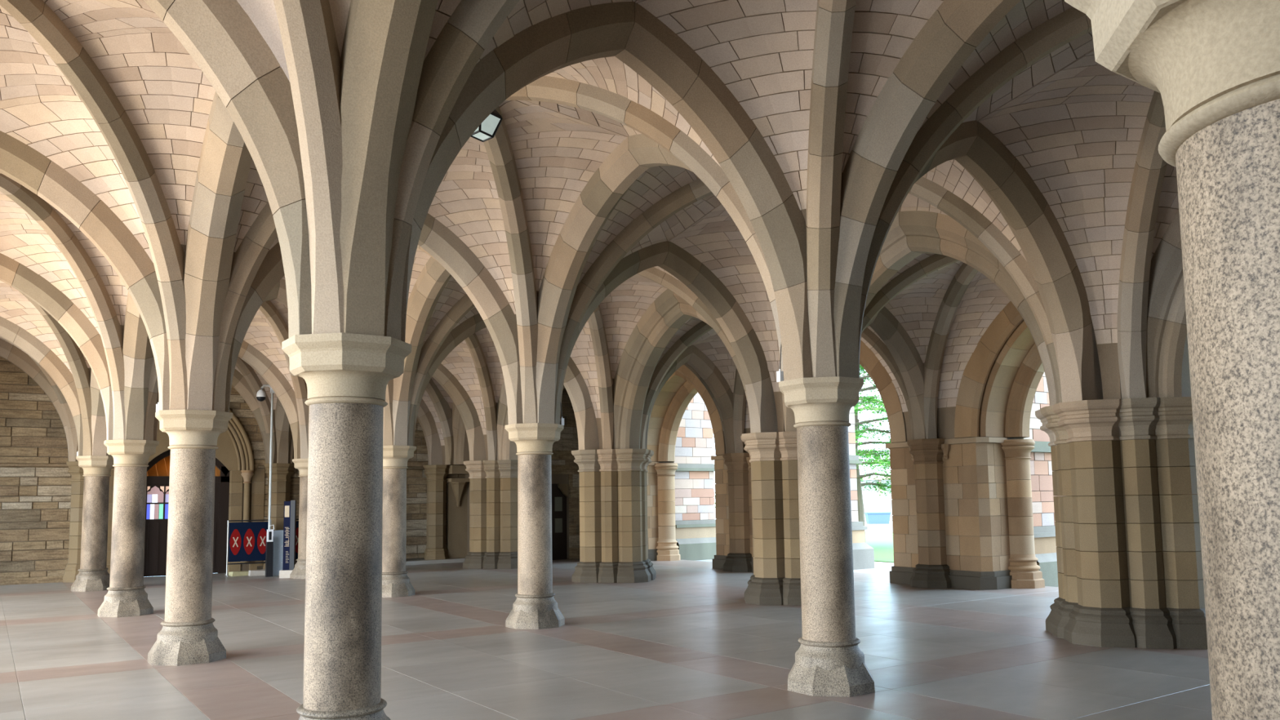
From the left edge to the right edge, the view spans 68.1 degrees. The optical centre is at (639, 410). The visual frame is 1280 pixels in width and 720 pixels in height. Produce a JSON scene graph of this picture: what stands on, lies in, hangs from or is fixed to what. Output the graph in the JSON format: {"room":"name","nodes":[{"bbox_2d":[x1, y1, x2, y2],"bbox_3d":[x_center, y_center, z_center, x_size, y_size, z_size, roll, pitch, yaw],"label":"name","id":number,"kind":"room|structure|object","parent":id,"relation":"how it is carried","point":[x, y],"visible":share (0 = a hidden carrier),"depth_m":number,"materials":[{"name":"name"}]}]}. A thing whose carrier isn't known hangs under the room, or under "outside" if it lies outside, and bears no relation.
{"room":"vaulted cloister","nodes":[
{"label":"vaulted cloister","id":0,"kind":"room"},
{"bbox_2d":[0,337,457,465],"bbox_3d":[-10.062,-0.468,21.683,13.555,3.207,2.928,3,-6,-35],"label":"arches","id":1,"kind":"structure","parent":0,"point":[437,399],"depth_m":23.56,"materials":[{"name":"stone"}]},
{"bbox_2d":[0,355,469,585],"bbox_3d":[-12.455,0.345,21.716,18.400,7.000,1.000,3,-6,-35],"label":"wall","id":2,"kind":"structure","parent":0,"point":[42,491],"depth_m":21.13,"materials":[{"name":"stone"}]},
{"bbox_2d":[0,338,69,461],"bbox_3d":[-14.357,-0.408,20.375,4.534,2.965,0.444,3,-6,-35],"label":"arch","id":3,"kind":"object","parent":2,"relation":"attached to","point":[8,351],"visible":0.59,"depth_m":20.89,"materials":[{"name":"stone"}]},
{"bbox_2d":[106,408,264,574],"bbox_3d":[-10.893,1.647,22.735,3.540,4.545,0.547,3,-6,-35],"label":"arch","id":4,"kind":"object","parent":2,"relation":"attached to","point":[227,452],"visible":0.34,"depth_m":23.30,"materials":[{"name":"stone"}]},
{"bbox_2d":[143,449,231,577],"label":"door","id":5,"kind":"structure","parent":2,"relation":"in","point":[158,468],"depth_m":22.58,"materials":[{"name":"brown wood"}]},
{"bbox_2d":[231,368,267,463],"bbox_3d":[-10.842,-0.232,22.797,4.455,2.968,0.444,3,-6,-35],"label":"arch","id":6,"kind":"object","parent":2,"relation":"attached to","point":[239,383],"visible":0.2,"depth_m":23.45,"materials":[{"name":"stone"}]},
{"bbox_2d":[275,397,291,463],"bbox_3d":[-8.316,-0.041,22.851,0.444,2.526,2.971,3,-6,-35],"label":"arch","id":7,"kind":"object","parent":2,"relation":"attached to","point":[282,428],"visible":0.18,"depth_m":23.53,"materials":[{"name":"stone"}]},
{"bbox_2d":[417,399,442,465],"bbox_3d":[-7.327,-0.054,25.219,4.534,2.965,0.444,3,-6,-35],"label":"arch","id":8,"kind":"object","parent":2,"relation":"attached to","point":[425,419],"visible":0.17,"depth_m":26.04,"materials":[{"name":"stone"}]},
{"bbox_2d":[464,387,585,559],"bbox_3d":[-3.097,0.969,27.121,3.420,6.500,1.680,3,-6,-35],"label":"wall","id":9,"kind":"structure","parent":0,"point":[564,469],"depth_m":26.82,"materials":[{"name":"stone"}]},
{"bbox_2d":[551,484,568,559],"bbox_3d":[-2.442,3.102,26.562,0.900,2.130,0.180,3,-6,-35],"label":"door","id":10,"kind":"structure","parent":9,"relation":"in","point":[559,491],"depth_m":26.68,"materials":[{"name":"brown wood"}]},
{"bbox_2d":[0,0,1178,460],"bbox_3d":[-3.194,-1.635,11.803,13.470,3.502,21.560,3,-6,-35],"label":"arches","id":11,"kind":"structure","parent":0,"point":[809,74],"depth_m":9.55,"materials":[{"name":"stone"}]},
{"bbox_2d":[0,558,1212,719],"bbox_3d":[-1.604,2.692,9.764,22.900,0.200,32.300,3,-6,-35],"label":"floor","id":12,"kind":"structure","parent":0,"point":[685,642],"depth_m":9.94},
{"bbox_2d":[71,455,113,591],"bbox_3d":[-10.982,2.254,19.085,0.735,2.669,0.735,3,-6,-35],"label":"column","id":13,"kind":"structure","parent":12,"relation":"on","point":[93,575],"depth_m":18.91,"materials":[{"name":"stone"}]},
{"bbox_2d":[238,340,300,458],"bbox_3d":[-9.280,-0.465,20.547,4.455,2.968,0.444,3,-6,-35],"label":"arch","id":14,"kind":"object","parent":13,"relation":"on","point":[281,386],"visible":0.37,"depth_m":21.19,"materials":[{"name":"stone"}]},
{"bbox_2d":[97,439,159,617],"bbox_3d":[-7.938,1.802,14.700,0.735,2.669,0.735,3,-6,-35],"label":"column","id":15,"kind":"structure","parent":12,"relation":"on","point":[126,596],"depth_m":14.52,"materials":[{"name":"stone"}]},
{"bbox_2d":[0,253,113,439],"bbox_3d":[-9.751,-1.092,13.740,4.534,2.965,0.444,3,-6,-35],"label":"arch","id":16,"kind":"object","parent":15,"relation":"on","point":[24,280],"visible":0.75,"depth_m":14.34,"materials":[{"name":"stone"}]},
{"bbox_2d":[89,368,106,455],"bbox_3d":[-9.501,-0.920,17.168,0.444,3.252,5.579,3,-6,-35],"label":"arch","id":17,"kind":"object","parent":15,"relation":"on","point":[98,415],"visible":0.12,"depth_m":18.89,"materials":[{"name":"stone"}]},
{"bbox_2d":[153,278,287,440],"bbox_3d":[-6.236,-0.917,16.162,4.455,2.968,0.444,3,-6,-35],"label":"arch","id":18,"kind":"object","parent":15,"relation":"on","point":[278,292],"visible":0.06,"depth_m":16.11,"materials":[{"name":"stone"}]},
{"bbox_2d":[146,408,232,666],"bbox_3d":[-4.894,1.349,10.315,0.735,2.669,0.735,3,-6,-35],"label":"column","id":19,"kind":"structure","parent":12,"relation":"on","point":[188,635],"depth_m":10.13,"materials":[{"name":"stone"}]},
{"bbox_2d":[0,130,169,410],"bbox_3d":[-6.707,-1.544,9.355,4.534,2.965,0.444,3,-6,-35],"label":"arch","id":20,"kind":"object","parent":19,"relation":"on","point":[20,162],"visible":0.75,"depth_m":9.94,"materials":[{"name":"stone"}]},
{"bbox_2d":[122,291,154,439],"bbox_3d":[-6.457,-1.372,12.783,0.444,3.252,5.579,3,-6,-35],"label":"arch","id":21,"kind":"object","parent":19,"relation":"on","point":[137,352],"visible":0.19,"depth_m":14.48,"materials":[{"name":"stone"}]},
{"bbox_2d":[155,400,159,412],"bbox_3d":[-5.273,-0.228,10.417,0.075,0.500,0.044,3,-6,-35],"label":"sensor box","id":22,"kind":"object","parent":19,"relation":"on","point":[157,404],"visible":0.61,"depth_m":10.37,"materials":[{"name":"white plastic"}]},
{"bbox_2d":[225,213,523,424],"bbox_3d":[-3.192,-1.369,11.777,4.455,2.968,0.444,3,-6,-35],"label":"arch","id":23,"kind":"object","parent":19,"relation":"on","point":[437,239],"visible":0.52,"depth_m":12.29,"materials":[{"name":"stone"}]},
{"bbox_2d":[228,570,248,576],"bbox_3d":[-9.329,3.821,22.305,0.620,0.100,0.300,4,-7,-40],"label":"block","id":24,"kind":"object","parent":12,"relation":"on","point":[242,572],"visible":0.64,"depth_m":22.13,"materials":[{"name":"beige stone"}]},
{"bbox_2d":[225,519,271,576],"bbox_3d":[-9.295,3.242,22.511,0.972,1.296,0.500,2,-6,-28],"label":"barrier","id":25,"kind":"object","parent":12,"relation":"on","point":[246,541],"visible":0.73,"depth_m":22.48,"materials":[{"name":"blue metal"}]},
{"bbox_2d":[248,568,265,576],"bbox_3d":[-8.953,3.792,22.203,0.400,0.130,0.250,2,-6,-32],"label":"block","id":26,"kind":"object","parent":12,"relation":"on","point":[254,572],"visible":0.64,"depth_m":22.11,"materials":[{"name":"concrete"}]},
{"bbox_2d":[256,384,275,577],"bbox_3d":[-8.641,1.582,21.825,0.202,4.450,0.499,-5,-7,37],"label":"post","id":27,"kind":"object","parent":12,"relation":"on","point":[260,395],"visible":0.94,"depth_m":21.82,"materials":[{"name":"black metal"}]},
{"bbox_2d":[272,529,283,576],"bbox_3d":[-8.454,3.308,22.043,0.280,1.050,0.050,3,-6,-35],"label":"panel","id":28,"kind":"object","parent":12,"relation":"on","point":[277,535],"visible":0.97,"depth_m":22.04,"materials":[{"name":"white plastic"}]},
{"bbox_2d":[279,500,296,577],"bbox_3d":[-7.970,2.905,21.511,0.340,1.740,0.260,0,-5,-7],"label":"sign","id":29,"kind":"object","parent":12,"relation":"on","point":[290,507],"visible":0.98,"depth_m":21.47,"materials":[{"name":"plastic"}]},
{"bbox_2d":[295,519,298,562],"bbox_3d":[-8.347,3.261,22.861,0.500,1.296,0.622,-3,-6,27],"label":"barrier","id":30,"kind":"object","parent":12,"relation":"on","point":[297,522],"visible":0.06,"depth_m":22.93,"materials":[{"name":"black metal"}]},
{"bbox_2d":[289,457,308,578],"bbox_3d":[-7.499,2.429,21.485,0.735,2.669,0.735,3,-6,-35],"label":"column","id":31,"kind":"structure","parent":12,"relation":"on","point":[299,571],"depth_m":21.27,"materials":[{"name":"stone"}]},
{"bbox_2d":[431,363,485,460],"bbox_3d":[-5.765,-0.287,22.969,4.534,2.965,0.444,3,-6,-35],"label":"arch","id":32,"kind":"object","parent":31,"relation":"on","point":[461,399],"visible":0.36,"depth_m":23.75,"materials":[{"name":"stone"}]},
{"bbox_2d":[281,332,411,719],"bbox_3d":[-1.850,0.897,5.930,0.735,2.669,0.735,3,-6,-35],"label":"column","id":33,"kind":"structure","parent":12,"relation":"on","point":[347,376],"depth_m":5.76,"materials":[{"name":"stone"}]},
{"bbox_2d":[183,91,252,410],"bbox_3d":[-3.414,-1.825,8.398,0.444,3.252,5.579,3,-6,-35],"label":"arch","id":34,"kind":"object","parent":33,"relation":"on","point":[225,160],"visible":0.35,"depth_m":9.89,"materials":[{"name":"stone"}]},
{"bbox_2d":[143,0,311,337],"bbox_3d":[-3.664,-1.997,4.970,4.534,2.965,0.444,3,-6,-35],"label":"arch","id":35,"kind":"object","parent":33,"relation":"on","point":[220,36],"visible":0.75,"depth_m":5.72,"materials":[{"name":"stone"}]},
{"bbox_2d":[400,0,813,380],"bbox_3d":[-0.148,-1.822,7.392,4.455,2.968,0.444,3,-6,-35],"label":"arch","id":36,"kind":"object","parent":33,"relation":"on","point":[626,31],"visible":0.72,"depth_m":7.59,"materials":[{"name":"stone"}]},
{"bbox_2d":[470,109,502,142],"bbox_3d":[-1.175,-2.229,7.092,0.214,0.386,0.213,-6,-7,43],"label":"lantern","id":37,"kind":"object","parent":36,"relation":"hanging from","point":[486,131],"visible":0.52,"depth_m":7.05,"materials":[{"name":"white glass"}]},
{"bbox_2d":[382,444,416,597],"bbox_3d":[-4.455,1.976,17.100,0.735,2.669,0.735,3,-6,-35],"label":"column","id":38,"kind":"structure","parent":12,"relation":"on","point":[396,582],"depth_m":16.91,"materials":[{"name":"stone"}]},
{"bbox_2d":[413,313,599,449],"bbox_3d":[-2.721,-0.739,18.584,4.534,2.965,0.444,3,-6,-35],"label":"arch","id":39,"kind":"object","parent":38,"relation":"on","point":[575,384],"visible":0.38,"depth_m":19.32,"materials":[{"name":"stone"}]},
{"bbox_2d":[462,459,517,568],"bbox_3d":[-3.585,2.626,24.181,1.654,2.669,1.654,-2,-5,10],"label":"pier","id":40,"kind":"object","parent":12,"relation":"on","point":[493,484],"visible":0.88,"depth_m":23.55,"materials":[{"name":"stone"}]},
{"bbox_2d":[447,401,469,465],"bbox_3d":[-4.407,-0.149,25.576,0.740,3.137,2.641,3,-6,-35],"label":"arch","id":41,"kind":"object","parent":40,"relation":"on","point":[461,451],"visible":0.12,"depth_m":25.91,"materials":[{"name":"stone"}]},
{"bbox_2d":[505,422,564,629],"bbox_3d":[-1.411,1.524,12.715,0.735,2.669,0.735,3,-6,-35],"label":"column","id":42,"kind":"structure","parent":12,"relation":"on","point":[535,606],"depth_m":12.52,"materials":[{"name":"stone"}]},
{"bbox_2d":[392,257,451,445],"bbox_3d":[-2.975,-1.197,15.183,0.444,3.252,5.579,3,-6,-35],"label":"arch","id":43,"kind":"object","parent":42,"relation":"on","point":[428,288],"visible":0.38,"depth_m":16.50,"materials":[{"name":"stone"}]},
{"bbox_2d":[560,405,564,425],"bbox_3d":[-1.077,-0.054,12.908,0.075,0.500,0.044,3,-6,-35],"label":"sensor box","id":44,"kind":"object","parent":42,"relation":"on","point":[562,420],"visible":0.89,"depth_m":12.89,"materials":[{"name":"white plastic"}]},
{"bbox_2d":[560,240,777,432],"bbox_3d":[0.323,-1.191,14.199,4.534,2.965,0.444,3,-6,-35],"label":"arch","id":45,"kind":"object","parent":42,"relation":"on","point":[748,349],"visible":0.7,"depth_m":14.71,"materials":[{"name":"stone"}]},
{"bbox_2d":[571,448,656,582],"bbox_3d":[-0.541,2.173,19.797,1.654,2.669,1.654,-2,-5,10],"label":"pier","id":46,"kind":"object","parent":12,"relation":"on","point":[614,534],"visible":1,"depth_m":19.18,"materials":[{"name":"stone"}]},
{"bbox_2d":[496,379,517,460],"bbox_3d":[-2.104,-0.519,22.262,0.740,3.194,5.249,3,-6,-35],"label":"arch","id":47,"kind":"object","parent":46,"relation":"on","point":[506,448],"visible":0.07,"depth_m":23.65,"materials":[{"name":"stone"}]},
{"bbox_2d":[644,345,734,453],"bbox_3d":[1.064,-0.341,21.170,3.322,2.547,0.444,3,-6,-35],"label":"arch","id":48,"kind":"object","parent":46,"relation":"on","point":[707,370],"visible":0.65,"depth_m":21.43,"materials":[{"name":"stone"}]},
{"bbox_2d":[654,462,680,560],"bbox_3d":[0.710,2.741,25.807,0.720,2.620,0.720,3,-6,-35],"label":"engaged column","id":49,"kind":"structure","parent":12,"relation":"on","point":[667,547],"depth_m":25.59,"materials":[{"name":"beige stone"}]},
{"bbox_2d":[740,431,801,605],"bbox_3d":[2.503,1.721,15.412,1.654,2.669,1.654,-2,-5,10],"label":"pier","id":50,"kind":"object","parent":12,"relation":"on","point":[775,580],"visible":0.57,"depth_m":14.85,"materials":[{"name":"stone"}]},
{"bbox_2d":[866,306,925,439],"bbox_3d":[4.107,-0.793,16.785,3.322,2.547,0.444,3,-6,-35],"label":"arch","id":51,"kind":"object","parent":50,"relation":"on","point":[900,345],"visible":0.44,"depth_m":17.17,"materials":[{"name":"stone"}]},
{"bbox_2d":[778,376,875,697],"bbox_3d":[1.633,1.072,8.330,0.735,2.669,0.735,3,-6,-35],"label":"column","id":52,"kind":"structure","parent":12,"relation":"on","point":[829,661],"depth_m":8.13,"materials":[{"name":"stone"}]},
{"bbox_2d":[535,133,693,423],"bbox_3d":[0.069,-1.649,10.798,0.444,3.252,5.579,3,-6,-35],"label":"arch","id":53,"kind":"object","parent":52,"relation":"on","point":[634,155],"visible":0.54,"depth_m":11.96,"materials":[{"name":"stone"}]},
{"bbox_2d":[776,346,783,382],"bbox_3d":[1.254,-0.505,8.431,0.075,0.500,0.044,3,-6,-35],"label":"sensor box","id":54,"kind":"object","parent":52,"relation":"on","point":[780,375],"visible":0.82,"depth_m":8.39,"materials":[{"name":"white plastic"}]},
{"bbox_2d":[914,119,1102,402],"bbox_3d":[3.367,-1.644,9.814,4.534,2.965,0.444,3,-6,-35],"label":"arch","id":55,"kind":"object","parent":52,"relation":"on","point":[1047,252],"visible":0.5,"depth_m":10.48,"materials":[{"name":"stone"}]},
{"bbox_2d":[1000,439,1044,588],"bbox_3d":[6.798,1.837,17.037,0.720,2.620,0.720,3,-6,-35],"label":"engaged column","id":56,"kind":"structure","parent":12,"relation":"on","point":[1025,572],"depth_m":16.82,"materials":[{"name":"beige stone"}]},
{"bbox_2d":[1035,396,1207,648],"bbox_3d":[5.603,1.260,10.945,1.654,2.669,1.654,-2,-5,10],"label":"pier","id":57,"kind":"object","parent":12,"relation":"on","point":[1128,539],"visible":0.96,"depth_m":10.35,"materials":[{"name":"stone"}]},
{"bbox_2d":[783,210,1056,431],"bbox_3d":[4.012,-1.428,13.451,0.740,3.194,5.349,3,-6,-35],"label":"arch","id":58,"kind":"object","parent":57,"relation":"on","point":[911,234],"visible":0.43,"depth_m":12.85,"materials":[{"name":"stone"}]},
{"bbox_2d":[1064,0,1279,719],"bbox_3d":[1.194,0.444,1.546,0.735,2.669,0.735,3,-6,-35],"label":"column","id":59,"kind":"structure","parent":12,"relation":"on","point":[1214,65],"depth_m":1.55,"materials":[{"name":"stone"}]},
{"bbox_2d":[339,0,437,336],"bbox_3d":[-0.370,-2.274,4.013,0.444,3.246,5.567,3,-6,-35],"label":"arch","id":60,"kind":"object","parent":59,"relation":"on","point":[385,42],"visible":0.8,"depth_m":5.69,"materials":[{"name":"stone"}]},
{"bbox_3d":[4.676,0.619,3.945,0.735,2.669,0.735,3,-6,-35],"label":"column","id":61,"kind":"structure","parent":12,"relation":"on","visible":0},
{"bbox_2d":[833,0,1020,377],"bbox_3d":[3.113,-2.102,6.413,0.444,3.252,5.579,3,-6,-35],"label":"arch","id":62,"kind":"object","parent":61,"relation":"on","point":[952,33],"visible":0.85,"depth_m":7.76,"materials":[{"name":"stone"}]},
{"bbox_3d":[8.590,0.816,6.642,1.870,2.669,1.930,3,-6,-35],"label":"pier","id":63,"kind":"object","parent":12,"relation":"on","visible":0},
{"bbox_2d":[1120,208,1191,399],"bbox_3d":[7.056,-1.885,9.066,0.740,3.203,5.149,3,-6,-35],"label":"arch","id":64,"kind":"object","parent":63,"relation":"on","point":[1167,363],"visible":0.23,"depth_m":10.39,"materials":[{"name":"stone"}]},
{"bbox_2d":[642,462,674,560],"bbox_3d":[-0.405,0.631,26.595,1.715,7.000,2.280,3,-6,-35],"label":"wall","id":65,"kind":"structure","parent":0,"point":[652,483],"depth_m":25.59,"materials":[{"name":"stone"}]},
{"bbox_2d":[647,364,724,462],"bbox_3d":[1.288,-0.478,24.612,1.270,3.453,5.729,3,-6,-35],"label":"arch","id":66,"kind":"object","parent":65,"relation":"on","point":[673,398],"visible":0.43,"depth_m":25.33,"materials":[{"name":"beige stone"}]},
{"bbox_2d":[613,288,712,448],"bbox_3d":[0.940,-0.972,17.877,0.740,3.194,5.249,3,-6,-35],"label":"arch","id":67,"kind":"object","parent":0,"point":[640,357],"visible":0.44,"depth_m":18.94,"materials":[{"name":"stone"}]},
{"bbox_2d":[711,453,753,572],"bbox_3d":[2.639,0.178,22.210,1.715,7.000,2.280,3,-6,-35],"label":"pillar","id":68,"kind":"structure","parent":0,"point":[732,472],"depth_m":21.59,"materials":[{"name":"stone"}]},
{"bbox_2d":[859,339,906,443],"bbox_3d":[4.332,-0.930,20.227,1.270,3.453,5.729,3,-6,-35],"label":"arch","id":69,"kind":"object","parent":68,"relation":"on","point":[882,379],"visible":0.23,"depth_m":18.39,"materials":[{"name":"beige stone"}]},
{"bbox_2d":[640,253,1010,453],"bbox_3d":[2.467,-0.861,18.925,3.369,3.125,16.328,3,-6,-35],"label":"arches","id":70,"kind":"structure","parent":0,"point":[944,304],"depth_m":16.99,"materials":[{"name":"stone"}]},
{"bbox_2d":[884,436,1023,590],"bbox_3d":[5.683,-0.274,17.825,1.715,7.000,2.280,3,-6,-35],"label":"pillar","id":71,"kind":"structure","parent":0,"point":[950,526],"depth_m":17.02,"materials":[{"name":"stone"}]},
{"bbox_2d":[954,301,1044,438],"bbox_3d":[7.375,-1.383,15.842,1.270,3.453,5.729,3,-6,-35],"label":"arch","id":72,"kind":"object","parent":71,"relation":"on","point":[1000,380],"visible":0.25,"depth_m":16.79,"materials":[{"name":"beige stone"}]},
{"bbox_3d":[-7.471,-1.207,5.850,1.870,7.000,31.900,3,-6,-35],"label":"wall","id":73,"kind":"structure","parent":0,"visible":0},
{"bbox_2d":[0,315,83,455],"bbox_3d":[-12.795,-0.640,18.125,4.534,2.965,0.444,3,-6,-35],"label":"arch","id":74,"kind":"object","parent":73,"relation":"on","point":[55,368],"visible":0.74,"depth_m":18.73,"materials":[{"name":"stone"}]},
{"label":"outside","id":75,"kind":"structure","parent":0,"visible":0},
{"bbox_2d":[865,531,893,562],"bbox_3d":[13.140,4.267,28.205,15.800,0.280,140.000,3,-6,-35],"label":"lawn","id":76,"kind":"structure","parent":75,"point":[882,542],"depth_m":32.92,"materials":[{"name":"green plant"}]},
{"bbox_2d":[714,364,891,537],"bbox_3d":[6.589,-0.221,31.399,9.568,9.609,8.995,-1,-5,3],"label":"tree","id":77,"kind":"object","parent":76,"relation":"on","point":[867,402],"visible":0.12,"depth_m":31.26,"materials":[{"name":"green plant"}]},
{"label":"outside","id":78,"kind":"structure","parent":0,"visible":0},
{"bbox_2d":[695,559,893,574],"bbox_3d":[5.283,3.882,22.791,3.300,0.260,140.000,3,-6,-35],"label":"pavement","id":79,"kind":"structure","parent":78,"point":[880,567],"depth_m":21.97,"materials":[{"name":"grey concrete"}]},
{"bbox_2d":[674,392,716,560],"bbox_3d":[0.989,0.751,27.550,1.710,7.100,2.580,3,-6,-35],"label":"wall","id":80,"kind":"structure","parent":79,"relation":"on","point":[694,479],"depth_m":26.48,"materials":[{"name":"stone"}]},
{"bbox_2d":[848,406,874,569],"bbox_3d":[4.032,0.298,23.165,1.710,7.100,2.580,3,-6,-35],"label":"buttress","id":81,"kind":"object","parent":79,"relation":"on","point":[863,553],"visible":0.05,"depth_m":22.34,"materials":[{"name":"stone"}]},
{"bbox_2d":[1023,372,1066,586],"bbox_3d":[7.076,-0.154,18.780,1.710,7.100,2.580,3,-6,-35],"label":"exterior wall","id":82,"kind":"structure","parent":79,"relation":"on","point":[1041,468],"depth_m":17.56,"materials":[{"name":"stone"}]},
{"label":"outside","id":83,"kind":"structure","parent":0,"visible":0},
{"bbox_2d":[715,518,893,532],"bbox_3d":[52.294,8.498,79.382,107.000,0.270,220.000,3,-6,-35],"label":"ground","id":84,"kind":"structure","parent":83,"point":[871,527],"depth_m":51.33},
{"bbox_2d":[861,476,893,520],"bbox_3d":[15.392,6.199,66.823,14.600,2.950,5.700,-1,-5,1],"label":"pavilion","id":85,"kind":"object","parent":84,"relation":"on","point":[873,502],"visible":0.09,"depth_m":64.34,"materials":[{"name":"white stone"}]},
{"bbox_2d":[864,511,891,524],"bbox_3d":[14.350,6.466,57.161,1.480,0.710,0.840,-1,-5,1],"label":"planter","id":86,"kind":"object","parent":84,"relation":"on","point":[872,517],"visible":0.93,"depth_m":56.83,"materials":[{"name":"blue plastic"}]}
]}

